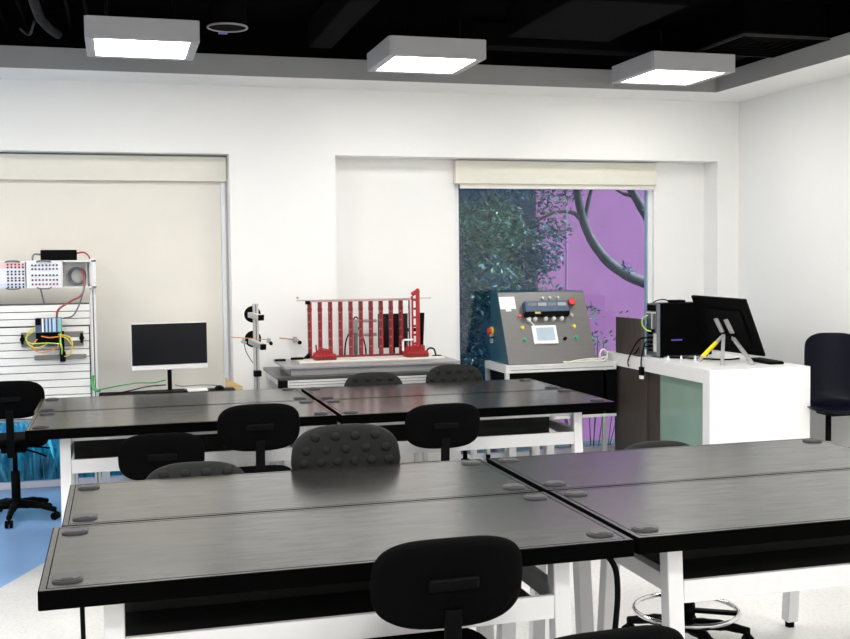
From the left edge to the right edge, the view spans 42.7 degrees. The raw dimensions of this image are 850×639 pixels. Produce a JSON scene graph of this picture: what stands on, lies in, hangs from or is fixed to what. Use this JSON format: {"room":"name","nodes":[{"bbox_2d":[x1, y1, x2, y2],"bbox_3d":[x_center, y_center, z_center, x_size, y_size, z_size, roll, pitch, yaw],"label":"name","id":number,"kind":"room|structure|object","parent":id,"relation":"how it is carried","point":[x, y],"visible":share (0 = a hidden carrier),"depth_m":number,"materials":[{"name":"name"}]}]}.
{"room":"engineering teaching laboratory","nodes":[
{"label":"engineering teaching laboratory","id":0,"kind":"room"},
{"bbox_2d":[0,78,738,466],"bbox_3d":[-1.380,-0.584,9.095,9.500,3.800,0.430,-1,3,-16],"label":"wall","id":1,"kind":"structure","parent":0,"point":[332,193],"depth_m":9.20,"materials":[{"name":"white paint"}]},
{"bbox_2d":[0,153,223,489],"bbox_3d":[-3.184,0.021,8.710,3.189,2.672,0.070,-1,3,-16],"label":"window","id":2,"kind":"structure","parent":1,"relation":"in","point":[115,478],"depth_m":8.80,"materials":[{"name":"grey metal"}]},
{"bbox_2d":[0,153,230,422],"bbox_3d":[-3.149,-0.018,8.618,3.168,2.560,0.118,-1,3,-16],"label":"roller blind","id":3,"kind":"object","parent":2,"relation":"attached to","point":[155,228],"visible":0.52,"depth_m":8.80,"materials":[{"name":"beige fabric"}]},
{"bbox_2d":[279,337,301,344],"bbox_3d":[-1.108,0.175,8.958,0.181,0.064,0.056,-1,3,-16],"label":"clamp","id":4,"kind":"object","parent":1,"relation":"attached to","point":[294,339],"visible":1,"depth_m":8.95,"materials":[{"name":"grey metal"}]},
{"bbox_2d":[455,184,651,459],"bbox_3d":[1.184,-0.093,9.940,1.932,2.672,0.070,-1,3,-16],"label":"window","id":5,"kind":"structure","parent":1,"relation":"in","point":[648,193],"depth_m":10.02,"materials":[{"name":"white metal"}]},
{"bbox_2d":[453,160,655,189],"bbox_3d":[1.186,-1.291,9.765,1.934,0.244,0.075,-1,3,-16],"label":"roller blind","id":6,"kind":"object","parent":1,"relation":"attached to","point":[470,174],"visible":1,"depth_m":9.72,"materials":[{"name":"beige fabric"}]},
{"bbox_2d":[1,0,841,32],"bbox_3d":[0.099,-2.119,3.330,9.700,0.230,12.160,-1,3,-16],"label":"ceiling","id":7,"kind":"structure","parent":0,"point":[421,15],"depth_m":7.92,"materials":[{"name":"black paint"}]},
{"bbox_2d":[15,0,29,29],"bbox_3d":[-2.567,-2.101,6.786,0.024,0.132,2.250,-1,3,-16],"label":"conduit","id":8,"kind":"object","parent":7,"relation":"attached to","point":[20,6],"visible":1,"depth_m":7.43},
{"bbox_2d":[19,20,34,35],"bbox_3d":[-2.773,-2.040,7.618,0.088,0.060,0.275,-3,4,-35],"label":"pipe","id":9,"kind":"object","parent":7,"relation":"attached to","point":[33,22],"visible":1,"depth_m":7.67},
{"bbox_2d":[28,0,61,38],"bbox_3d":[-2.562,-2.039,7.286,0.104,0.098,1.222,-1,3,-11],"label":"hose","id":10,"kind":"object","parent":7,"relation":"attached to","point":[35,5],"visible":1,"depth_m":7.31,"materials":[{"name":"black plastic"}]},
{"bbox_2d":[63,0,72,31],"bbox_3d":[-2.279,-2.108,6.867,0.024,0.132,2.250,-1,3,-16],"label":"conduit","id":11,"kind":"object","parent":7,"relation":"attached to","point":[66,2],"visible":1,"depth_m":7.45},
{"bbox_2d":[83,0,87,14],"bbox_3d":[-2.163,-2.111,6.900,0.024,0.132,2.250,-1,3,-16],"label":"conduit","id":12,"kind":"object","parent":7,"relation":"attached to","point":[84,1],"visible":0.42,"depth_m":7.19,"materials":[{"name":"black metal"}]},
{"bbox_2d":[104,0,107,15],"bbox_3d":[-2.038,-2.114,6.935,0.024,0.132,2.250,-1,3,-16],"label":"conduit","id":13,"kind":"object","parent":7,"relation":"attached to","point":[105,1],"visible":0.42,"depth_m":7.22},
{"bbox_2d":[84,0,199,60],"bbox_3d":[-1.862,-1.983,7.132,0.700,0.420,0.700,-1,3,-16],"label":"ceiling light","id":14,"kind":"object","parent":7,"relation":"hanging from","point":[108,36],"visible":1,"depth_m":6.88,"materials":[{"name":"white metal"}]},
{"bbox_2d":[94,39,189,57],"bbox_3d":[-1.859,-1.785,7.143,0.596,0.008,0.596,-1,3,-16],"label":"diffuser","id":15,"kind":"object","parent":14,"relation":"attached to","point":[119,48],"depth_m":7.16,"materials":[{"name":"white plastic"}]},
{"bbox_2d":[206,0,247,34],"bbox_3d":[-1.344,-2.076,7.332,0.274,0.267,0.467,-1,3,-16],"label":"recessed light","id":16,"kind":"object","parent":7,"relation":"in","point":[225,17],"visible":1,"depth_m":7.15,"materials":[{"name":"black metal"}]},
{"bbox_2d":[308,0,378,48],"bbox_3d":[-0.522,-2.093,7.235,0.180,0.200,2.000,-1,3,-16],"label":"ventilation duct","id":17,"kind":"object","parent":7,"relation":"attached to","point":[333,19],"visible":1,"depth_m":7.44,"materials":[{"name":"black metal"}]},
{"bbox_2d":[367,0,485,74],"bbox_3d":[-0.003,-2.041,7.832,0.700,0.420,0.700,-1,3,-16],"label":"ceiling light","id":18,"kind":"object","parent":7,"relation":"hanging from","point":[394,54],"visible":1,"depth_m":7.59,"materials":[{"name":"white metal"}]},
{"bbox_2d":[378,56,473,72],"bbox_3d":[0.000,-1.843,7.843,0.596,0.008,0.596,-1,3,-16],"label":"diffuser","id":19,"kind":"object","parent":18,"relation":"attached to","point":[399,64],"depth_m":7.86,"materials":[{"name":"white plastic"}]},
{"bbox_2d":[507,0,688,41],"bbox_3d":[1.138,-2.124,7.390,0.800,0.210,1.200,-1,3,-16],"label":"ventilation duct","id":20,"kind":"object","parent":7,"relation":"attached to","point":[581,20],"visible":1,"depth_m":7.33,"materials":[{"name":"black metal"}]},
{"bbox_2d":[464,21,747,60],"bbox_3d":[1.474,-2.201,8.626,2.380,0.180,0.200,-1,3,-16],"label":"ventilation duct","id":21,"kind":"object","parent":7,"relation":"attached to","point":[640,41],"visible":0.43,"depth_m":8.52,"materials":[{"name":"black metal"}]},
{"bbox_2d":[612,18,734,85],"bbox_3d":[1.926,-2.098,8.489,0.700,0.420,0.700,-1,3,-16],"label":"ceiling light","id":22,"kind":"object","parent":7,"relation":"hanging from","point":[660,67],"visible":0.85,"depth_m":8.24,"materials":[{"name":"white metal"}]},
{"bbox_2d":[624,70,719,83],"bbox_3d":[1.928,-1.900,8.499,0.596,0.008,0.596,-1,3,-16],"label":"diffuser","id":23,"kind":"object","parent":22,"relation":"attached to","point":[651,76],"depth_m":8.52,"materials":[{"name":"white plastic"}]},
{"bbox_2d":[693,0,829,57],"bbox_3d":[2.499,-2.164,8.127,0.714,0.260,0.714,-1,3,-16],"label":"ceiling vent","id":24,"kind":"object","parent":7,"relation":"in","point":[745,28],"visible":0.94,"depth_m":7.87,"materials":[{"name":"black metal"}]},
{"bbox_2d":[0,459,849,638],"bbox_3d":[0.209,1.678,3.659,9.500,0.150,11.950,-1,3,-16],"label":"floor","id":25,"kind":"structure","parent":0,"point":[824,613],"depth_m":5.68,"materials":[{"name":"white tile"}]},
{"bbox_2d":[0,381,60,528],"bbox_3d":[-2.900,0.908,7.669,0.615,1.010,0.602,-1,3,-16],"label":"chair","id":26,"kind":"object","parent":25,"relation":"on","point":[18,399],"visible":0.9,"depth_m":7.45,"materials":[{"name":"black plastic"}]},
{"bbox_2d":[0,259,100,482],"bbox_3d":[-3.068,0.469,8.168,1.215,1.835,0.320,-1,3,-16],"label":"rack","id":27,"kind":"object","parent":25,"relation":"on","point":[47,345],"visible":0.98,"depth_m":8.23,"materials":[{"name":"metal"}]},
{"bbox_2d":[32,250,89,259],"bbox_3d":[-2.764,-0.489,8.271,0.424,0.080,0.090,-1,3,-16],"label":"power adapter","id":28,"kind":"object","parent":27,"relation":"on","point":[44,254],"visible":0.99,"depth_m":8.22,"materials":[{"name":"black plastic"}]},
{"bbox_2d":[96,379,165,390],"bbox_3d":[-2.249,0.504,8.335,0.531,0.059,0.023,-2,4,-26],"label":"cable","id":29,"kind":"object","parent":27,"relation":"attached to","point":[165,379],"visible":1,"depth_m":8.33,"materials":[{"name":"green plastic"}]},
{"bbox_2d":[118,432,204,479],"bbox_3d":[-1.502,1.039,6.102,0.587,0.893,0.618,-1,3,-16],"label":"chair","id":30,"kind":"object","parent":25,"relation":"on","point":[139,456],"visible":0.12,"depth_m":5.80,"materials":[{"name":"black plastic"}]},
{"bbox_2d":[99,387,241,482],"bbox_3d":[-1.928,0.971,8.251,1.030,0.800,0.710,-1,3,-16],"label":"desk","id":31,"kind":"object","parent":25,"relation":"on","point":[105,475],"visible":0.02,"depth_m":8.30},
{"bbox_2d":[107,384,165,395],"bbox_3d":[-2.194,0.540,8.314,0.470,0.056,0.052,-3,4,-36],"label":"cable","id":32,"kind":"object","parent":31,"relation":"on","point":[163,384],"visible":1,"depth_m":8.28,"materials":[{"name":"black plastic"}]},
{"bbox_2d":[130,322,207,393],"bbox_3d":[-1.970,0.294,8.402,0.576,0.535,0.190,-2,3,-21],"label":"monitor","id":33,"kind":"object","parent":31,"relation":"on","point":[182,345],"visible":0.98,"depth_m":8.38,"materials":[{"name":"black plastic"}]},
{"bbox_2d":[187,388,207,391],"bbox_3d":[-1.778,0.548,8.501,0.155,0.012,0.150,-1,3,-16],"label":"notepad","id":34,"kind":"object","parent":31,"relation":"on","point":[188,389],"visible":1,"depth_m":8.46,"materials":[{"name":"white paper"}]},
{"bbox_2d":[208,387,234,390],"bbox_3d":[-1.589,0.548,8.518,0.197,0.006,0.220,-1,3,-16],"label":"mouse pad","id":35,"kind":"object","parent":31,"relation":"on","point":[226,388],"visible":0.53,"depth_m":8.49,"materials":[{"name":"black plastic"}]},
{"bbox_2d":[175,384,224,389],"bbox_3d":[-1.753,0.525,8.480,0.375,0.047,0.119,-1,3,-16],"label":"computer mouse","id":36,"kind":"object","parent":35,"relation":"on","point":[217,387],"visible":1,"depth_m":8.49,"materials":[{"name":"black plastic"}]},
{"bbox_2d":[33,388,312,483],"bbox_3d":[-1.643,0.971,7.208,1.723,0.910,0.711,-1,3,-16],"label":"table","id":37,"kind":"object","parent":25,"relation":"on","point":[282,394],"visible":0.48,"depth_m":7.15,"materials":[{"name":"black laminate"}]},
{"bbox_2d":[25,400,336,521],"bbox_3d":[-1.437,1.007,6.507,1.719,0.910,0.737,-1,3,-16],"label":"table","id":38,"kind":"object","parent":25,"relation":"on","point":[90,440],"visible":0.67,"depth_m":6.31,"materials":[{"name":"black laminate"}]},
{"bbox_2d":[71,434,292,473],"bbox_3d":[-1.430,0.728,6.456,1.259,0.216,0.432,-1,3,-16],"label":"tray","id":39,"kind":"object","parent":38,"relation":"on","point":[92,454],"depth_m":6.38,"materials":[{"name":"white metal"}]},
{"bbox_2d":[146,461,244,479],"bbox_3d":[-0.909,1.100,4.457,0.617,0.940,0.645,-1,3,-16],"label":"chair","id":40,"kind":"object","parent":25,"relation":"on","point":[199,468],"visible":0.17,"depth_m":4.69,"materials":[{"name":"black plastic"}]},
{"bbox_2d":[225,377,242,464],"bbox_3d":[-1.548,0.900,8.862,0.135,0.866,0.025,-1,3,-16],"label":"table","id":41,"kind":"object","parent":25,"relation":"on","point":[228,383],"visible":0.32,"depth_m":8.83,"materials":[{"name":"brown wood"}]},
{"bbox_2d":[232,304,272,465],"bbox_3d":[-1.285,0.617,8.413,0.342,1.475,0.304,1,4,31],"label":"stand","id":42,"kind":"object","parent":25,"relation":"on","point":[252,314],"visible":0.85,"depth_m":8.41,"materials":[{"name":"metal"}]},
{"bbox_2d":[217,403,299,473],"bbox_3d":[-0.952,0.958,6.243,0.587,1.028,0.618,-1,3,-16],"label":"chair","id":43,"kind":"object","parent":25,"relation":"on","point":[260,428],"visible":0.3,"depth_m":5.93,"materials":[{"name":"black plastic"}]},
{"bbox_2d":[62,459,539,638],"bbox_3d":[-0.496,1.116,4.365,1.770,0.910,0.732,-1,3,-16],"label":"table","id":44,"kind":"object","parent":25,"relation":"on","point":[202,496],"visible":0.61,"depth_m":4.28,"materials":[{"name":"black laminate"}]},
{"bbox_2d":[37,492,633,638],"bbox_3d":[-0.297,1.154,3.638,1.810,0.910,0.763,-1,3,-16],"label":"table","id":45,"kind":"object","parent":25,"relation":"on","point":[303,573],"visible":0.93,"depth_m":3.52,"materials":[{"name":"black laminate"}]},
{"bbox_2d":[80,607,85,638],"bbox_3d":[-0.976,1.206,3.200,0.074,0.849,0.019,1,3,23],"label":"hanging cable","id":46,"kind":"object","parent":45,"relation":"hanging from","point":[82,609],"visible":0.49,"depth_m":3.19,"materials":[{"name":"black plastic"}]},
{"bbox_2d":[125,581,553,638],"bbox_3d":[-0.290,0.875,3.586,1.350,0.216,0.458,-1,3,-16],"label":"tray","id":47,"kind":"object","parent":45,"relation":"on","point":[343,610],"depth_m":3.55,"materials":[{"name":"metal"}]},
{"bbox_2d":[606,558,620,628],"bbox_3d":[0.593,1.162,3.635,0.103,0.858,0.103,-3,4,-35],"label":"hanging cable","id":48,"kind":"object","parent":45,"relation":"hanging from","point":[612,562],"visible":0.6,"depth_m":3.61,"materials":[{"name":"black plastic"}]},
{"bbox_2d":[291,423,399,470],"bbox_3d":[-0.276,1.017,4.611,0.617,1.075,0.626,-1,3,-16],"label":"chair","id":49,"kind":"object","parent":25,"relation":"on","point":[354,444],"visible":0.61,"depth_m":4.83,"materials":[{"name":"black plastic"}]},
{"bbox_2d":[263,363,478,461],"bbox_3d":[-0.444,0.859,8.720,1.575,0.940,0.845,-1,3,-16],"label":"bench","id":50,"kind":"object","parent":25,"relation":"on","point":[276,375],"visible":0.33,"depth_m":8.22,"materials":[{"name":"metal"}]},
{"bbox_2d":[344,316,376,354],"bbox_3d":[-0.537,0.172,9.011,0.281,0.400,0.047,-1,3,-16],"label":"column","id":51,"kind":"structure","parent":50,"relation":"on","point":[355,321],"depth_m":9.00,"materials":[{"name":"grey metal"}]},
{"bbox_2d":[273,288,460,375],"bbox_3d":[-0.480,0.077,8.614,1.382,0.632,0.670,-1,3,-16],"label":"apparatus","id":52,"kind":"object","parent":50,"relation":"on","point":[413,357],"visible":1,"depth_m":8.69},
{"bbox_2d":[378,313,423,352],"bbox_3d":[-0.202,0.154,9.129,0.399,0.416,0.060,-1,3,-16],"label":"display panel","id":53,"kind":"object","parent":50,"relation":"on","point":[395,315],"visible":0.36,"depth_m":9.09,"materials":[{"name":"black plastic"}]},
{"bbox_2d":[344,372,402,385],"bbox_3d":[-0.306,0.891,7.826,0.617,0.972,0.633,-1,3,-16],"label":"chair","id":54,"kind":"object","parent":25,"relation":"on","point":[367,378],"visible":0.14,"depth_m":8.05,"materials":[{"name":"black plastic"}]},
{"bbox_2d":[301,378,564,456],"bbox_3d":[0.056,0.928,7.651,1.738,0.910,0.698,-1,3,-16],"label":"table","id":55,"kind":"object","parent":25,"relation":"on","point":[317,394],"visible":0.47,"depth_m":7.59,"materials":[{"name":"black laminate"}]},
{"bbox_2d":[400,403,479,463],"bbox_3d":[0.037,0.955,6.538,0.617,0.980,0.626,-1,3,-16],"label":"chair","id":56,"kind":"object","parent":25,"relation":"on","point":[443,426],"visible":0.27,"depth_m":6.23,"materials":[{"name":"black plastic"}]},
{"bbox_2d":[367,535,521,638],"bbox_3d":[0.000,1.111,3.372,0.617,1.019,0.626,-1,3,-16],"label":"chair","id":57,"kind":"object","parent":25,"relation":"on","point":[450,584],"visible":0.95,"depth_m":3.06,"materials":[{"name":"black plastic"}]},
{"bbox_2d":[426,364,482,459],"bbox_3d":[0.296,0.858,7.973,0.617,1.009,0.633,-1,3,-16],"label":"chair","id":58,"kind":"object","parent":25,"relation":"on","point":[451,372],"visible":0.3,"depth_m":8.19,"materials":[{"name":"black plastic"}]},
{"bbox_2d":[320,389,614,454],"bbox_3d":[0.260,0.964,6.963,1.747,0.910,0.726,-1,3,-16],"label":"table","id":59,"kind":"object","parent":25,"relation":"on","point":[512,419],"visible":0.65,"depth_m":6.85,"materials":[{"name":"black laminate"}]},
{"bbox_2d":[378,417,573,453],"bbox_3d":[0.267,0.685,6.912,1.287,0.216,0.421,-1,3,-16],"label":"tray","id":60,"kind":"object","parent":59,"relation":"on","point":[495,432],"depth_m":6.87,"materials":[{"name":"white metal"}]},
{"bbox_2d":[485,360,616,460],"bbox_3d":[1.101,0.815,9.591,1.023,0.900,0.563,-1,3,-16],"label":"table","id":61,"kind":"object","parent":25,"relation":"on","point":[598,379],"visible":0.55,"depth_m":9.38,"materials":[{"name":"metal"}]},
{"bbox_2d":[487,290,595,364],"bbox_3d":[1.007,0.063,9.525,0.865,0.610,0.466,-1,3,-16],"label":"control console","id":62,"kind":"object","parent":61,"relation":"on","point":[527,327],"visible":1,"depth_m":9.43,"materials":[{"name":"metal"}]},
{"bbox_2d":[563,348,607,362],"bbox_3d":[1.387,0.313,9.393,0.432,0.117,0.067,-1,3,-16],"label":"cable loop","id":63,"kind":"object","parent":61,"relation":"on","point":[586,360],"visible":1,"depth_m":9.39,"materials":[{"name":"white plastic"}]},
{"bbox_2d":[555,625,683,638],"bbox_3d":[0.346,1.179,2.839,0.617,0.934,0.626,-2,3,-19],"label":"chair","id":64,"kind":"object","parent":25,"relation":"on","point":[642,631],"visible":1,"depth_m":2.55,"materials":[{"name":"black plastic"}]},
{"bbox_2d":[487,438,849,638],"bbox_3d":[1.209,1.071,4.849,1.720,0.910,0.725,-1,3,-16],"label":"table","id":65,"kind":"object","parent":25,"relation":"on","point":[551,472],"visible":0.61,"depth_m":4.75,"materials":[{"name":"black laminate"}]},
{"bbox_2d":[621,440,753,638],"bbox_3d":[1.205,1.060,5.021,0.614,0.913,0.641,-1,3,-16],"label":"chair","id":66,"kind":"object","parent":25,"relation":"on","point":[698,628],"visible":0.26,"depth_m":5.01,"materials":[{"name":"black plastic"}]},
{"bbox_2d":[549,469,849,638],"bbox_3d":[1.415,1.109,4.130,1.716,0.910,0.758,-1,3,-16],"label":"table","id":67,"kind":"object","parent":25,"relation":"on","point":[735,537],"visible":0.94,"depth_m":3.90,"materials":[{"name":"black laminate"}]},
{"bbox_2d":[642,535,849,602],"bbox_3d":[1.422,0.830,4.079,1.256,0.216,0.453,-1,3,-16],"label":"tray","id":68,"kind":"object","parent":67,"relation":"on","point":[718,573],"depth_m":4.02,"materials":[{"name":"white metal"}]},
{"bbox_2d":[603,317,809,449],"bbox_3d":[2.249,0.643,8.979,0.850,1.285,1.830,-1,3,-16],"label":"desk","id":69,"kind":"object","parent":25,"relation":"on","point":[691,402],"visible":0.64,"depth_m":8.27,"materials":[{"name":"white wood"}]},
{"bbox_2d":[639,367,643,378],"bbox_3d":[1.786,0.441,8.977,0.029,0.100,0.050,-1,3,-16],"label":"power adapter","id":70,"kind":"object","parent":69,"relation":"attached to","point":[641,369],"visible":1,"depth_m":8.96,"materials":[{"name":"black plastic"}]},
{"bbox_2d":[647,302,711,357],"bbox_3d":[2.123,0.083,9.131,0.532,0.450,0.192,-1,3,-16],"label":"computer tower","id":71,"kind":"object","parent":69,"relation":"on","point":[676,329],"visible":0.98,"depth_m":9.03,"materials":[{"name":"black plastic"}]},
{"bbox_2d":[627,337,649,366],"bbox_3d":[1.789,0.274,9.131,0.211,0.259,0.038,2,4,37],"label":"cable","id":72,"kind":"object","parent":71,"relation":"attached to","point":[642,337],"visible":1,"depth_m":9.15,"materials":[{"name":"black plastic"}]},
{"bbox_2d":[641,315,650,331],"bbox_3d":[1.840,0.031,9.046,0.083,0.139,0.042,0,3,10],"label":"cable","id":73,"kind":"object","parent":71,"relation":"attached to","point":[646,315],"visible":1,"depth_m":9.04,"materials":[{"name":"plastic"}]},
{"bbox_2d":[640,341,651,366],"bbox_3d":[1.828,0.284,9.012,0.143,0.208,0.026,-3,4,-38],"label":"cable","id":74,"kind":"object","parent":71,"relation":"attached to","point":[646,341],"visible":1,"depth_m":8.98,"materials":[{"name":"black plastic"}]},
{"bbox_2d":[647,305,655,310],"bbox_3d":[1.886,-0.096,9.056,0.002,0.050,0.150,-1,3,-16],"label":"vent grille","id":75,"kind":"object","parent":71,"relation":"attached to","point":[649,307],"depth_m":9.06,"materials":[{"name":"black plastic"}]},
{"bbox_2d":[653,299,684,302],"bbox_3d":[2.030,-0.156,9.098,0.277,0.035,0.100,-1,3,-16],"label":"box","id":76,"kind":"object","parent":71,"relation":"on","point":[669,301],"visible":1,"depth_m":9.07,"materials":[{"name":"black plastic"}]},
{"bbox_2d":[669,357,739,359],"bbox_3d":[2.241,0.312,8.766,0.572,0.024,0.145,0,3,15],"label":"cable","id":77,"kind":"object","parent":69,"relation":"on","point":[669,357],"visible":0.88,"depth_m":8.74,"materials":[{"name":"black plastic"}]},
{"bbox_2d":[603,349,809,384],"bbox_3d":[2.246,0.369,8.963,0.850,0.105,1.830,-1,3,-16],"label":"countertop","id":78,"kind":"structure","parent":69,"relation":"on","point":[710,372],"depth_m":8.25,"materials":[{"name":"white laminate"}]},
{"bbox_2d":[691,295,765,364],"bbox_3d":[2.399,0.072,8.653,0.472,0.523,0.728,-1,3,-16],"label":"monitor","id":79,"kind":"object","parent":69,"relation":"on","point":[728,325],"visible":1,"depth_m":8.63,"materials":[{"name":"black plastic"}]},
{"bbox_2d":[746,357,783,364],"bbox_3d":[2.660,0.324,8.521,0.124,0.024,0.360,-1,3,-12],"label":"keyboard","id":80,"kind":"object","parent":69,"relation":"on","point":[755,359],"visible":0.97,"depth_m":8.42,"materials":[{"name":"black plastic"}]},
{"bbox_2d":[804,333,849,441],"bbox_3d":[3.099,0.715,8.266,0.470,1.204,0.444,0,3,13],"label":"chair","id":81,"kind":"object","parent":25,"relation":"on","point":[827,355],"visible":0.7,"depth_m":8.42,"materials":[{"name":"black plastic"}]},
{"bbox_2d":[738,74,849,446],"bbox_3d":[4.642,-0.398,4.585,0.363,3.800,11.530,-1,3,-16],"label":"wall","id":82,"kind":"structure","parent":0,"point":[794,188],"depth_m":9.19,"materials":[{"name":"white paint"}]},
{"bbox_2d":[0,32,849,101],"bbox_3d":[0.056,-1.670,3.222,9.137,0.157,11.530,-1,3,-16],"label":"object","id":83,"kind":"structure","parent":82,"relation":"attached to","point":[829,59],"depth_m":8.53,"materials":[{"name":"white paint"}]},
{"bbox_2d":[0,0,849,69],"bbox_3d":[0.054,-1.872,3.211,9.137,0.248,11.530,-1,3,-16],"label":"trim","id":84,"kind":"structure","parent":82,"relation":"attached to","point":[260,39],"depth_m":8.36,"materials":[{"name":"black paint"}]},
{"label":"outside","id":85,"kind":"structure","parent":0,"visible":0},
{"bbox_2d":[461,439,614,453],"bbox_3d":[-0.389,1.346,16.276,24.000,0.330,12.640,-1,3,-16],"label":"ground","id":86,"kind":"structure","parent":85,"point":[585,443],"depth_m":11.99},
{"bbox_2d":[0,354,468,481],"bbox_3d":[-2.737,0.945,10.243,6.985,1.187,2.289,-1,3,-16],"label":"grass","id":87,"kind":"structure","parent":86,"relation":"on","point":[32,466],"depth_m":9.55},
{"bbox_2d":[220,184,533,378],"bbox_3d":[-2.087,-2.333,14.584,12.000,7.300,0.400,-1,3,-16],"label":"wall","id":88,"kind":"structure","parent":86,"relation":"on","point":[462,193],"depth_m":15.33,"materials":[{"name":"paint"}]},
{"bbox_2d":[459,201,466,331],"bbox_3d":[-0.146,-0.490,11.543,1.433,3.861,1.141,-2,3,-19],"label":"tree","id":89,"kind":"object","parent":86,"relation":"on","point":[460,201],"visible":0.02,"depth_m":11.36,"materials":[{"name":"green plant"}]},
{"bbox_2d":[459,189,526,364],"bbox_3d":[0.442,-1.002,13.555,2.316,4.648,1.729,-1,3,-16],"label":"tree","id":90,"kind":"object","parent":86,"relation":"on","point":[499,190],"visible":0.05,"depth_m":13.62,"materials":[{"name":"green plant"}]},
{"bbox_2d":[459,189,566,451],"bbox_3d":[0.663,-0.173,11.230,1.722,3.248,1.170,-1,3,-16],"label":"tree","id":91,"kind":"object","parent":86,"relation":"on","point":[492,263],"visible":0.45,"depth_m":11.07,"materials":[{"name":"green plant"}]},
{"bbox_2d":[495,189,643,290],"bbox_3d":[2.022,-0.338,11.523,2.660,3.529,0.386,-1,3,-16],"label":"tree","id":92,"kind":"object","parent":86,"relation":"on","point":[581,214],"visible":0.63,"depth_m":11.38,"materials":[{"name":"grey plant"}]},
{"bbox_2d":[534,189,643,440],"bbox_3d":[6.756,-2.370,13.574,11.525,7.300,0.064,-1,3,-16],"label":"wall","id":93,"kind":"structure","parent":86,"relation":"on","point":[614,219],"depth_m":12.30,"materials":[{"name":"purple paint"}]},
{"bbox_2d":[564,301,633,445],"bbox_3d":[1.797,0.599,11.906,1.644,1.604,0.424,-1,3,-16],"label":"bush","id":94,"kind":"object","parent":86,"relation":"on","point":[590,306],"visible":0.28,"depth_m":11.95,"materials":[{"name":"grey plant"}]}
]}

